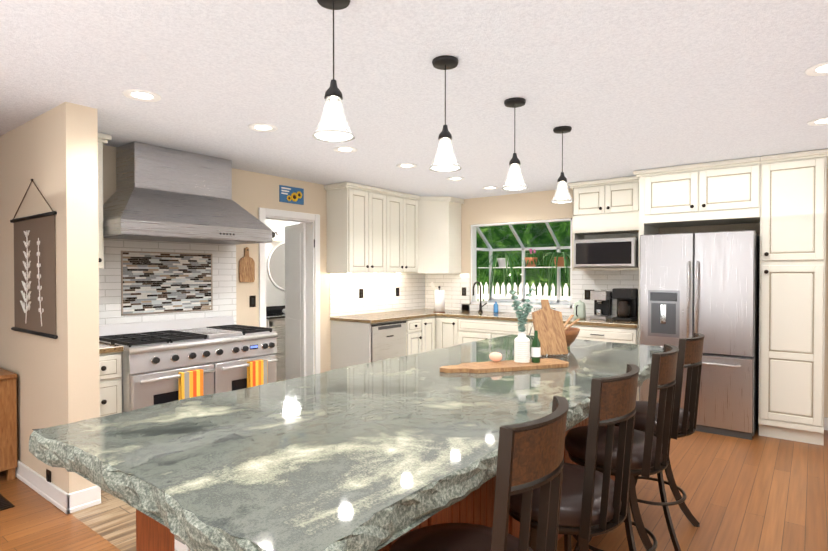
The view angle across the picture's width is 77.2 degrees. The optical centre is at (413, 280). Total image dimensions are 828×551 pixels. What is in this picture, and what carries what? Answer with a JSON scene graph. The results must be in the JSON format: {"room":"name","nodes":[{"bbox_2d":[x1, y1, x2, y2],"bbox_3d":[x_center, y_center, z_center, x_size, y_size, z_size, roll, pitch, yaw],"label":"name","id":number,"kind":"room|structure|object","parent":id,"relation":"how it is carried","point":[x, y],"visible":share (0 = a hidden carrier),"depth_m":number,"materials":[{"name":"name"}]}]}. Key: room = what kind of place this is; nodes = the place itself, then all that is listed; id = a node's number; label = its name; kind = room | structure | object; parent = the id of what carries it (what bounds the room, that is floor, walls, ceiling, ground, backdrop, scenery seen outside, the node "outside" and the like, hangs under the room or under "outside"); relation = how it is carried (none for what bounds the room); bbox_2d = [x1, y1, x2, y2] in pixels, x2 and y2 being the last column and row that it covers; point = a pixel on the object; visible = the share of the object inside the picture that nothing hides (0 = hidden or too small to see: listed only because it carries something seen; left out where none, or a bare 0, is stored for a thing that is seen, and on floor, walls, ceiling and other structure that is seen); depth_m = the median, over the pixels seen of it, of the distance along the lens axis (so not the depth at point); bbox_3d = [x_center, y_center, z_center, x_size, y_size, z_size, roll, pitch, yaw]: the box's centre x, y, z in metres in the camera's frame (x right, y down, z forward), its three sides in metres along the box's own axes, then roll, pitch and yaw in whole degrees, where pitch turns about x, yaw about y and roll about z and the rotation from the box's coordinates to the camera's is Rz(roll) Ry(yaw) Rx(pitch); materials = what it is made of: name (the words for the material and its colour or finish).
{"room":"kitchen","nodes":[
{"label":"kitchen","id":0,"kind":"room"},
{"bbox_2d":[0,102,99,493],"bbox_3d":[-4.184,0.143,4.814,5.550,2.420,0.170,1,1,38],"label":"wall","id":1,"kind":"structure","parent":0,"point":[52,153],"depth_m":3.17,"materials":[{"name":"beige paint"}]},
{"bbox_2d":[10,179,57,338],"bbox_3d":[-2.485,-0.153,3.378,0.810,1.011,0.026,1,1,38],"label":"art","id":2,"kind":"object","parent":1,"relation":"attached to","point":[34,275],"visible":1,"depth_m":3.35,"materials":[{"name":"brown"}]},
{"bbox_2d":[46,469,50,481],"bbox_3d":[-2.289,1.246,3.248,0.070,0.114,0.009,1,1,38],"label":"power outlet","id":3,"kind":"object","parent":1,"relation":"attached to","point":[48,475],"visible":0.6,"depth_m":3.24,"materials":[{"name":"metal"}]},
{"bbox_2d":[15,460,100,513],"bbox_3d":[-4.183,1.295,4.813,5.570,0.115,0.188,1,1,38],"label":"baseboard","id":4,"kind":"structure","parent":1,"relation":"attached to","point":[60,498],"depth_m":3.17,"materials":[{"name":"white wood"}]},
{"bbox_2d":[103,145,424,373],"bbox_3d":[-1.302,0.132,5.628,0.120,2.420,4.640,1,1,38],"label":"wall","id":5,"kind":"structure","parent":0,"point":[252,192],"depth_m":5.21,"materials":[{"name":"beige paint"}]},
{"bbox_2d":[98,133,111,268],"bbox_3d":[-2.424,-0.567,3.752,0.380,0.967,0.307,1,1,38],"label":"upper cabinet","id":6,"kind":"object","parent":5,"relation":"attached to","point":[103,139],"visible":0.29,"depth_m":3.72,"materials":[{"name":"beige wood"}]},
{"bbox_2d":[99,239,235,324],"bbox_3d":[-2.185,0.056,4.369,0.015,0.771,1.562,1,1,38],"label":"backsplash","id":7,"kind":"structure","parent":5,"relation":"attached to","point":[143,281],"depth_m":4.44,"materials":[{"name":"tile"}]},
{"bbox_2d":[103,141,271,244],"bbox_3d":[-1.879,-0.692,4.276,0.599,0.731,1.270,1,1,38],"label":"range hood","id":8,"kind":"object","parent":5,"relation":"attached to","point":[167,194],"visible":0.98,"depth_m":4.10,"materials":[{"name":"silver metal"}]},
{"bbox_2d":[239,247,254,281],"bbox_3d":[-1.630,-0.153,5.069,0.034,0.345,0.170,1,1,38],"label":"cutting board","id":9,"kind":"object","parent":5,"relation":"attached to","point":[246,268],"visible":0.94,"depth_m":5.06,"materials":[{"name":"brown wood"}]},
{"bbox_2d":[250,295,255,306],"bbox_3d":[-1.596,0.209,5.136,0.009,0.114,0.070,1,1,38],"label":"light switch","id":10,"kind":"object","parent":5,"relation":"attached to","point":[253,301],"visible":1,"depth_m":5.14,"materials":[{"name":"grey plastic"}]},
{"bbox_2d":[259,207,319,375],"bbox_3d":[-1.351,0.306,5.551,0.140,2.075,0.805,1,1,38],"label":"door frame","id":11,"kind":"structure","parent":5,"relation":"attached to","point":[312,276],"depth_m":5.78,"materials":[{"name":"white wood"}]},
{"bbox_2d":[279,185,303,204],"bbox_3d":[-1.295,-0.904,5.509,0.016,0.175,0.320,1,1,38],"label":"sign","id":12,"kind":"object","parent":5,"relation":"attached to","point":[292,195],"visible":1,"depth_m":5.50,"materials":[{"name":"blue"}]},
{"bbox_2d":[285,223,305,379],"bbox_3d":[-1.380,0.336,6.130,0.613,1.980,0.301,1,1,38],"label":"door leaf","id":13,"kind":"structure","parent":5,"relation":"in","point":[295,300],"depth_m":6.04,"materials":[{"name":"white wood"}]},
{"bbox_2d":[324,182,419,273],"bbox_3d":[-0.466,-0.582,6.291,0.380,1.003,1.335,1,1,38],"label":"upper cabinet","id":14,"kind":"object","parent":5,"relation":"attached to","point":[372,230],"visible":1,"depth_m":5.98,"materials":[{"name":"beige wood"}]},
{"bbox_2d":[330,273,424,316],"bbox_3d":[-0.402,0.161,6.689,0.008,0.502,1.838,1,1,38],"label":"backsplash","id":15,"kind":"structure","parent":5,"relation":"attached to","point":[379,292],"depth_m":6.57,"materials":[{"name":"tile"}]},
{"bbox_2d":[359,289,362,297],"bbox_3d":[-0.644,0.163,6.359,0.008,0.114,0.070,1,1,38],"label":"outlet","id":16,"kind":"object","parent":15,"relation":"attached to","point":[360,293],"visible":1,"depth_m":6.35,"materials":[{"name":"grey plastic"}]},
{"bbox_2d":[266,219,302,305],"bbox_3d":[-2.292,0.113,7.162,0.120,2.420,2.940,1,1,38],"label":"wall","id":17,"kind":"structure","parent":0,"point":[275,296],"depth_m":7.43,"materials":[{"name":"white paint"}]},
{"bbox_2d":[267,242,284,290],"bbox_3d":[-1.849,-0.203,7.611,0.025,0.730,0.730,1,1,38],"label":"bathroom mirror","id":18,"kind":"object","parent":17,"relation":"attached to","point":[276,265],"visible":0.48,"depth_m":7.46,"materials":[{"name":"white mirror"}]},
{"bbox_2d":[272,231,281,240],"bbox_3d":[-1.953,-0.627,7.346,0.176,0.135,0.120,1,1,38],"label":"sconce","id":19,"kind":"object","parent":17,"relation":"attached to","point":[277,238],"visible":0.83,"depth_m":7.33,"materials":[{"name":"grey"}]},
{"bbox_2d":[0,379,827,550],"bbox_3d":[-1.475,1.425,3.063,12.000,0.100,9.180,1,1,38],"label":"floor","id":20,"kind":"structure","parent":0,"point":[757,492],"depth_m":3.10,"materials":[{"name":"brown wood"}]},
{"bbox_2d":[0,494,14,510],"bbox_3d":[-2.592,1.369,3.185,0.320,0.008,0.150,1,1,38],"label":"floor vent","id":21,"kind":"object","parent":20,"relation":"in","point":[5,503],"visible":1,"depth_m":3.16,"materials":[{"name":"grey metal"}]},
{"bbox_2d":[0,368,16,480],"bbox_3d":[-3.170,1.003,3.643,0.840,0.730,0.418,1,1,38],"label":"sideboard","id":22,"kind":"object","parent":20,"relation":"on","point":[8,421],"visible":0.97,"depth_m":3.53,"materials":[{"name":"brown wood"}]},
{"bbox_2d":[99,341,123,416],"bbox_3d":[-2.326,0.910,3.668,0.660,0.915,0.267,1,1,38],"label":"base cabinet","id":23,"kind":"object","parent":20,"relation":"on","point":[110,365],"visible":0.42,"depth_m":3.52,"materials":[{"name":"beige wood"}]},
{"bbox_2d":[99,316,277,411],"bbox_3d":[-1.810,0.853,4.211,0.778,1.015,1.220,1,1,38],"label":"range","id":24,"kind":"object","parent":20,"relation":"on","point":[159,356],"visible":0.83,"depth_m":3.99,"materials":[{"name":"silver metal"}]},
{"bbox_2d":[178,369,203,399],"bbox_3d":[-1.639,0.866,3.817,0.048,0.399,0.170,1,1,38],"label":"oven towel","id":25,"kind":"object","parent":24,"relation":"hanging from","point":[190,383],"depth_m":3.79,"materials":[{"name":"fabric"}]},
{"bbox_2d":[247,359,267,387],"bbox_3d":[-1.289,0.860,4.271,0.048,0.399,0.170,1,1,38],"label":"oven towel","id":26,"kind":"object","parent":24,"relation":"hanging from","point":[257,372],"depth_m":4.24,"materials":[{"name":"fabric"}]},
{"bbox_2d":[266,305,284,380],"bbox_3d":[-1.663,0.845,7.437,0.548,0.950,1.410,1,1,38],"label":"bathroom vanity","id":27,"kind":"object","parent":20,"relation":"on","point":[275,318],"visible":0.17,"depth_m":6.89,"materials":[{"name":"white wood"}]},
{"bbox_2d":[136,419,614,550],"bbox_3d":[0.241,0.954,2.693,0.921,0.851,2.882,1,1,38],"label":"kitchen island","id":28,"kind":"object","parent":20,"relation":"on","point":[481,514],"depth_m":1.98,"materials":[{"name":"brown wood"}]},
{"bbox_2d":[174,535,190,550],"bbox_3d":[-0.705,0.771,1.584,0.075,0.155,0.024,1,1,38],"label":"outlet","id":29,"kind":"object","parent":28,"relation":"attached to","point":[180,545],"visible":0.19,"depth_m":1.58,"materials":[{"name":"white plastic"}]},
{"bbox_2d":[29,334,663,550],"bbox_3d":[0.287,0.491,2.503,1.292,0.078,3.256,1,1,38],"label":"island countertop","id":30,"kind":"structure","parent":28,"relation":"on","point":[366,456],"depth_m":1.49,"materials":[{"name":"stone"}]},
{"bbox_2d":[440,358,568,373],"bbox_3d":[0.459,0.439,2.657,0.700,0.020,0.190,0,1,-18],"label":"serving board","id":31,"kind":"object","parent":30,"relation":"on","point":[498,366],"visible":1,"depth_m":2.61,"materials":[{"name":"brown wood"}]},
{"bbox_2d":[489,352,501,361],"bbox_3d":[0.430,0.401,2.718,0.073,0.051,0.056,1,1,38],"label":"rock","id":32,"kind":"object","parent":31,"relation":"on","point":[495,356],"visible":1,"depth_m":2.70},
{"bbox_2d":[508,285,534,362],"bbox_3d":[0.560,0.227,2.707,0.112,0.400,0.145,1,1,38],"label":"ribbed vase","id":33,"kind":"object","parent":31,"relation":"on","point":[522,347],"visible":1,"depth_m":2.69,"materials":[{"name":"white ceramic"}]},
{"bbox_2d":[531,330,540,362],"bbox_3d":[0.636,0.344,2.704,0.047,0.166,0.047,1,1,38],"label":"oil bottle","id":34,"kind":"object","parent":31,"relation":"on","point":[535,351],"visible":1,"depth_m":2.69,"materials":[{"name":"green glass"}]},
{"bbox_2d":[528,299,568,357],"bbox_3d":[0.779,0.278,3.058,0.190,0.328,0.257,0,1,-17],"label":"board","id":35,"kind":"object","parent":30,"relation":"on","point":[547,323],"visible":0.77,"depth_m":3.02,"materials":[{"name":"brown wood"}]},
{"bbox_2d":[564,315,579,346],"bbox_3d":[0.954,0.338,3.415,0.290,0.203,0.356,1,1,38],"label":"salad bowl","id":36,"kind":"object","parent":30,"relation":"on","point":[571,334],"visible":0.33,"depth_m":3.32,"materials":[{"name":"brown wood"}]},
{"bbox_2d":[371,321,405,361],"bbox_3d":[-0.512,0.909,6.046,0.614,0.857,0.594,1,1,38],"label":"dishwasher","id":37,"kind":"object","parent":20,"relation":"on","point":[388,340],"visible":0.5,"depth_m":5.83,"materials":[{"name":"silver metal"}]},
{"bbox_2d":[330,309,462,369],"bbox_3d":[-0.142,0.874,6.501,0.660,0.915,1.849,1,1,38],"label":"base cabinet","id":38,"kind":"object","parent":20,"relation":"on","point":[350,340],"visible":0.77,"depth_m":5.93,"materials":[{"name":"beige wood"}]},
{"bbox_2d":[430,281,444,312],"bbox_3d":[0.306,0.214,6.672,0.195,0.399,0.155,1,1,38],"label":"paper towel holder","id":39,"kind":"object","parent":38,"relation":"on","point":[439,300],"visible":1,"depth_m":6.61,"materials":[{"name":"white paper"}]},
{"bbox_2d":[436,314,471,348],"bbox_3d":[0.606,0.893,6.676,0.408,0.874,0.660,1,1,38],"label":"base cabinet","id":40,"kind":"object","parent":20,"relation":"on","point":[454,328],"depth_m":6.44,"materials":[{"name":"beige wood"}]},
{"bbox_2d":[389,395,568,550],"bbox_3d":[0.147,0.857,1.352,0.480,1.093,0.432,0,1,34],"label":"stool","id":41,"kind":"object","parent":20,"relation":"on","point":[530,457],"visible":1,"depth_m":1.18,"materials":[{"name":"brown wood"}]},
{"bbox_2d":[460,314,531,343],"bbox_3d":[1.058,0.897,6.328,0.982,0.874,0.660,1,1,38],"label":"base cabinet","id":42,"kind":"object","parent":20,"relation":"on","point":[479,327],"depth_m":6.11,"materials":[{"name":"beige wood"}]},
{"bbox_2d":[473,281,486,311],"bbox_3d":[0.841,0.213,6.652,0.122,0.400,0.219,1,1,38],"label":"sink faucet","id":43,"kind":"object","parent":42,"relation":"on","point":[480,307],"visible":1,"depth_m":6.72,"materials":[{"name":"black metal"}]},
{"bbox_2d":[494,299,497,312],"bbox_3d":[1.037,0.328,6.586,0.060,0.173,0.070,1,1,38],"label":"soap bottle","id":44,"kind":"object","parent":42,"relation":"on","point":[495,307],"visible":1,"depth_m":6.57,"materials":[{"name":"blue plastic"}]},
{"bbox_2d":[528,318,583,335],"bbox_3d":[1.606,0.902,5.905,0.524,0.874,0.660,1,1,38],"label":"base cabinet","id":45,"kind":"object","parent":20,"relation":"on","point":[564,319],"depth_m":5.75,"materials":[{"name":"beige wood"}]},
{"bbox_2d":[573,300,585,318],"bbox_3d":[1.827,0.323,5.743,0.132,0.205,0.172,1,1,38],"label":"kettle","id":46,"kind":"object","parent":45,"relation":"on","point":[579,309],"visible":0.96,"depth_m":5.71,"materials":[{"name":"white ceramic"}]},
{"bbox_2d":[509,364,639,550],"bbox_3d":[0.540,0.851,1.868,0.488,1.093,0.447,1,1,38],"label":"stool","id":47,"kind":"object","parent":20,"relation":"on","point":[594,502],"visible":0.83,"depth_m":1.68,"materials":[{"name":"brown wood"}]},
{"bbox_2d":[568,318,638,400],"bbox_3d":[2.067,0.907,5.550,0.766,0.874,0.660,1,1,38],"label":"base cabinet","id":48,"kind":"object","parent":20,"relation":"on","point":[590,329],"depth_m":5.26,"materials":[{"name":"beige wood"}]},
{"bbox_2d":[590,290,611,319],"bbox_3d":[2.047,0.271,5.700,0.170,0.309,0.280,1,1,38],"label":"coffee maker","id":49,"kind":"object","parent":48,"relation":"on","point":[602,299],"visible":1,"depth_m":5.68,"materials":[{"name":"silver metal"}]},
{"bbox_2d":[612,288,637,320],"bbox_3d":[2.264,0.258,5.572,0.200,0.339,0.257,1,1,38],"label":"drip coffee maker","id":50,"kind":"object","parent":48,"relation":"on","point":[627,304],"visible":1,"depth_m":5.51,"materials":[{"name":"black plastic"}]},
{"bbox_2d":[565,344,678,550],"bbox_3d":[0.933,0.844,2.363,0.480,1.093,0.432,0,1,33],"label":"stool","id":51,"kind":"object","parent":20,"relation":"on","point":[650,453],"visible":0.73,"depth_m":2.21,"materials":[{"name":"brown leather"}]},
{"bbox_2d":[611,333,704,550],"bbox_3d":[1.318,0.838,2.859,0.486,1.093,0.443,1,1,38],"label":"stool","id":52,"kind":"object","parent":20,"relation":"on","point":[684,420],"visible":0.54,"depth_m":2.69,"materials":[{"name":"brown wood"}]},
{"bbox_2d":[633,157,760,400],"bbox_3d":[2.745,0.142,5.019,1.031,2.417,0.660,1,1,38],"label":"tall cabinet","id":53,"kind":"object","parent":20,"relation":"on","point":[725,192],"visible":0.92,"depth_m":4.76,"materials":[{"name":"beige wood"}]},
{"bbox_2d":[639,230,759,439],"bbox_3d":[2.711,0.461,4.921,0.911,1.780,0.806,1,1,38],"label":"refrigerator","id":54,"kind":"object","parent":20,"relation":"on","point":[707,284],"visible":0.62,"depth_m":4.57,"materials":[{"name":"grey metal"}]},
{"bbox_2d":[758,149,827,445],"bbox_3d":[3.348,0.147,4.554,0.492,2.417,0.660,1,1,38],"label":"pantry cabinet","id":55,"kind":"object","parent":20,"relation":"on","point":[792,288],"visible":1,"depth_m":4.33,"materials":[{"name":"beige wood"}]},
{"bbox_2d":[0,0,827,198],"bbox_3d":[-1.475,-1.095,3.031,12.000,0.100,9.180,1,1,38],"label":"ceiling","id":56,"kind":"structure","parent":0,"point":[624,88],"depth_m":2.70,"materials":[{"name":"white paint"}]},
{"bbox_2d":[122,89,160,101],"bbox_3d":[-1.532,-1.038,2.924,0.196,0.008,0.196,1,1,38],"label":"recessed light","id":57,"kind":"object","parent":56,"relation":"in","point":[142,95],"visible":0.96,"depth_m":2.92,"materials":[{"name":"white"}]},
{"bbox_2d":[248,123,277,131],"bbox_3d":[-1.038,-1.047,3.566,0.196,0.008,0.196,1,1,38],"label":"recessed light","id":58,"kind":"object","parent":56,"relation":"in","point":[261,127],"visible":0.98,"depth_m":3.56,"materials":[{"name":"white"}]},
{"bbox_2d":[312,0,354,141],"bbox_3d":[-0.292,-0.774,1.883,0.154,0.508,0.154,1,1,38],"label":"pendant light","id":59,"kind":"object","parent":56,"relation":"hanging from","point":[333,125],"visible":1,"depth_m":1.86,"materials":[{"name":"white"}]},
{"bbox_2d":[333,146,356,152],"bbox_3d":[-0.555,-1.054,4.191,0.196,0.008,0.196,1,1,38],"label":"recessed light","id":60,"kind":"object","parent":56,"relation":"in","point":[345,149],"visible":1,"depth_m":4.19,"materials":[{"name":"white"}]},
{"bbox_2d":[396,163,416,167],"bbox_3d":[-0.067,-1.062,4.825,0.196,0.008,0.196,1,1,38],"label":"recessed light","id":61,"kind":"object","parent":56,"relation":"in","point":[406,165],"visible":1,"depth_m":4.81,"materials":[{"name":"white plastic"}]},
{"bbox_2d":[429,55,460,171],"bbox_3d":[0.148,-0.781,2.453,0.154,0.508,0.154,1,1,38],"label":"pendant light","id":62,"kind":"object","parent":56,"relation":"hanging from","point":[445,159],"visible":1,"depth_m":2.43,"materials":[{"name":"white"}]},
{"bbox_2d":[446,177,464,180],"bbox_3d":[0.440,-1.071,5.482,0.196,0.008,0.196,1,1,38],"label":"recessed light","id":63,"kind":"object","parent":56,"relation":"in","point":[455,178],"visible":1,"depth_m":5.47,"materials":[{"name":"white"}]},
{"bbox_2d":[482,186,498,189],"bbox_3d":[0.892,-1.078,6.068,0.196,0.008,0.196,1,1,38],"label":"recessed light","id":64,"kind":"object","parent":56,"relation":"in","point":[490,187],"visible":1,"depth_m":6.04,"materials":[{"name":"white"}]},
{"bbox_2d":[502,97,527,190],"bbox_3d":[0.587,-0.789,3.023,0.154,0.508,0.154,1,1,38],"label":"pendant light","id":65,"kind":"object","parent":56,"relation":"hanging from","point":[514,181],"visible":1,"depth_m":3.00,"materials":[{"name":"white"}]},
{"bbox_2d":[551,126,573,203],"bbox_3d":[1.027,-0.796,3.594,0.154,0.508,0.154,1,1,38],"label":"pendant light","id":66,"kind":"object","parent":56,"relation":"hanging from","point":[562,195],"visible":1,"depth_m":3.57,"materials":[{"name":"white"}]},
{"bbox_2d":[805,61,827,75],"bbox_3d":[2.027,-1.033,2.529,0.196,0.008,0.196,1,1,38],"label":"recessed light","id":67,"kind":"object","parent":56,"relation":"in","point":[822,70],"visible":1,"depth_m":2.56,"materials":[{"name":"white"}]},
{"bbox_2d":[807,117,827,125],"bbox_3d":[2.705,-1.045,3.408,0.196,0.008,0.196,1,1,38],"label":"recessed light","id":68,"kind":"object","parent":56,"relation":"in","point":[822,121],"visible":0.96,"depth_m":3.43,"materials":[{"name":"white plastic"}]},
{"bbox_2d":[425,168,827,417],"bbox_3d":[3.073,0.137,5.261,7.500,2.420,0.120,1,1,38],"label":"wall","id":69,"kind":"structure","parent":0,"point":[531,206],"depth_m":6.43,"materials":[{"name":"beige paint"}]},
{"bbox_2d":[418,196,463,272],"bbox_3d":[0.235,-0.593,6.979,0.651,0.997,0.606,1,1,38],"label":"upper cabinet","id":70,"kind":"object","parent":69,"relation":"attached to","point":[439,234],"visible":0.68,"depth_m":6.79,"materials":[{"name":"beige wood"}]},
{"bbox_2d":[471,218,571,307],"bbox_3d":[1.475,-0.207,6.754,1.392,1.062,0.538,1,1,38],"label":"garden window","id":71,"kind":"structure","parent":69,"relation":"in","point":[557,303],"depth_m":6.90,"materials":[{"name":"white"}]},
{"bbox_2d":[478,253,524,296],"bbox_3d":[1.171,-0.059,6.964,0.548,0.590,0.446,1,1,38],"label":"potted plant","id":72,"kind":"object","parent":71,"relation":"on","point":[504,260],"visible":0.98,"depth_m":6.89,"materials":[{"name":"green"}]},
{"bbox_2d":[520,249,540,266],"bbox_3d":[1.520,-0.290,6.699,0.253,0.235,0.266,1,1,38],"label":"potted plant","id":73,"kind":"object","parent":71,"relation":"on","point":[531,258],"visible":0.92,"depth_m":6.65,"materials":[{"name":"brown ceramic"}]},
{"bbox_2d":[538,252,569,298],"bbox_3d":[1.810,-0.053,6.487,0.434,0.590,0.428,1,1,38],"label":"potted plant","id":74,"kind":"object","parent":71,"relation":"on","point":[558,260],"visible":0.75,"depth_m":6.48,"materials":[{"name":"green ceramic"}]},
{"bbox_2d":[426,270,638,318],"bbox_3d":[1.368,0.148,6.492,3.031,0.532,0.008,1,1,38],"label":"backsplash","id":75,"kind":"structure","parent":69,"relation":"attached to","point":[451,284],"depth_m":6.11,"materials":[{"name":"tile"}]},
{"bbox_2d":[462,287,465,295],"bbox_3d":[0.675,0.155,7.015,0.070,0.114,0.008,1,1,38],"label":"outlet","id":76,"kind":"object","parent":75,"relation":"attached to","point":[463,291],"visible":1,"depth_m":7.01,"materials":[{"name":"black plastic"}]},
{"bbox_2d":[585,290,594,299],"bbox_3d":[2.021,0.168,5.976,0.115,0.114,0.009,1,1,38],"label":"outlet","id":77,"kind":"object","parent":75,"relation":"attached to","point":[587,294],"visible":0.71,"depth_m":5.99,"materials":[{"name":"black plastic"}]},
{"bbox_2d":[568,176,638,270],"bbox_3d":[2.113,-0.592,5.673,0.755,0.967,0.380,1,1,38],"label":"upper cabinet","id":78,"kind":"object","parent":69,"relation":"attached to","point":[605,208],"visible":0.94,"depth_m":5.54,"materials":[{"name":"beige wood"}]},
{"bbox_2d":[574,237,637,267],"bbox_3d":[2.105,-0.291,5.628,0.640,0.304,0.411,1,1,38],"label":"microwave","id":79,"kind":"object","parent":78,"relation":"in","point":[608,253],"visible":0.9,"depth_m":5.47,"materials":[{"name":"silver metal"}]},
{"bbox_2d":[824,417,827,429],"bbox_3d":[4.854,1.308,3.816,2.897,0.115,0.016,1,1,38],"label":"baseboard","id":80,"kind":"structure","parent":69,"relation":"attached to","point":[825,423],"depth_m":4.68,"materials":[{"name":"white wood"}]},
{"label":"outside","id":81,"kind":"structure","parent":0,"visible":0},
{"bbox_3d":[4.936,1.340,11.378,22.000,0.100,11.819,1,1,38],"label":"ground","id":82,"kind":"structure","parent":81,"visible":0},
{"bbox_2d":[476,282,569,300],"bbox_3d":[1.845,0.679,9.080,6.900,1.280,0.060,1,1,38],"label":"fence","id":83,"kind":"object","parent":82,"relation":"on","point":[485,296],"depth_m":9.02,"materials":[{"name":"white wood"}]},
{"bbox_2d":[476,221,569,300],"bbox_3d":[4.070,-0.538,10.027,12.152,3.633,3.171,1,1,38],"label":"bushes","id":84,"kind":"object","parent":82,"relation":"on","point":[560,234],"depth_m":10.44,"materials":[{"name":"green plant"}]},
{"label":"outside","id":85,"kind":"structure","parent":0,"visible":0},
{"bbox_2d":[494,225,562,295],"bbox_3d":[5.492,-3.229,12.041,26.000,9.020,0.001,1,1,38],"label":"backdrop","id":86,"kind":"structure","parent":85,"point":[504,226],"depth_m":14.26,"materials":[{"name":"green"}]}
]}

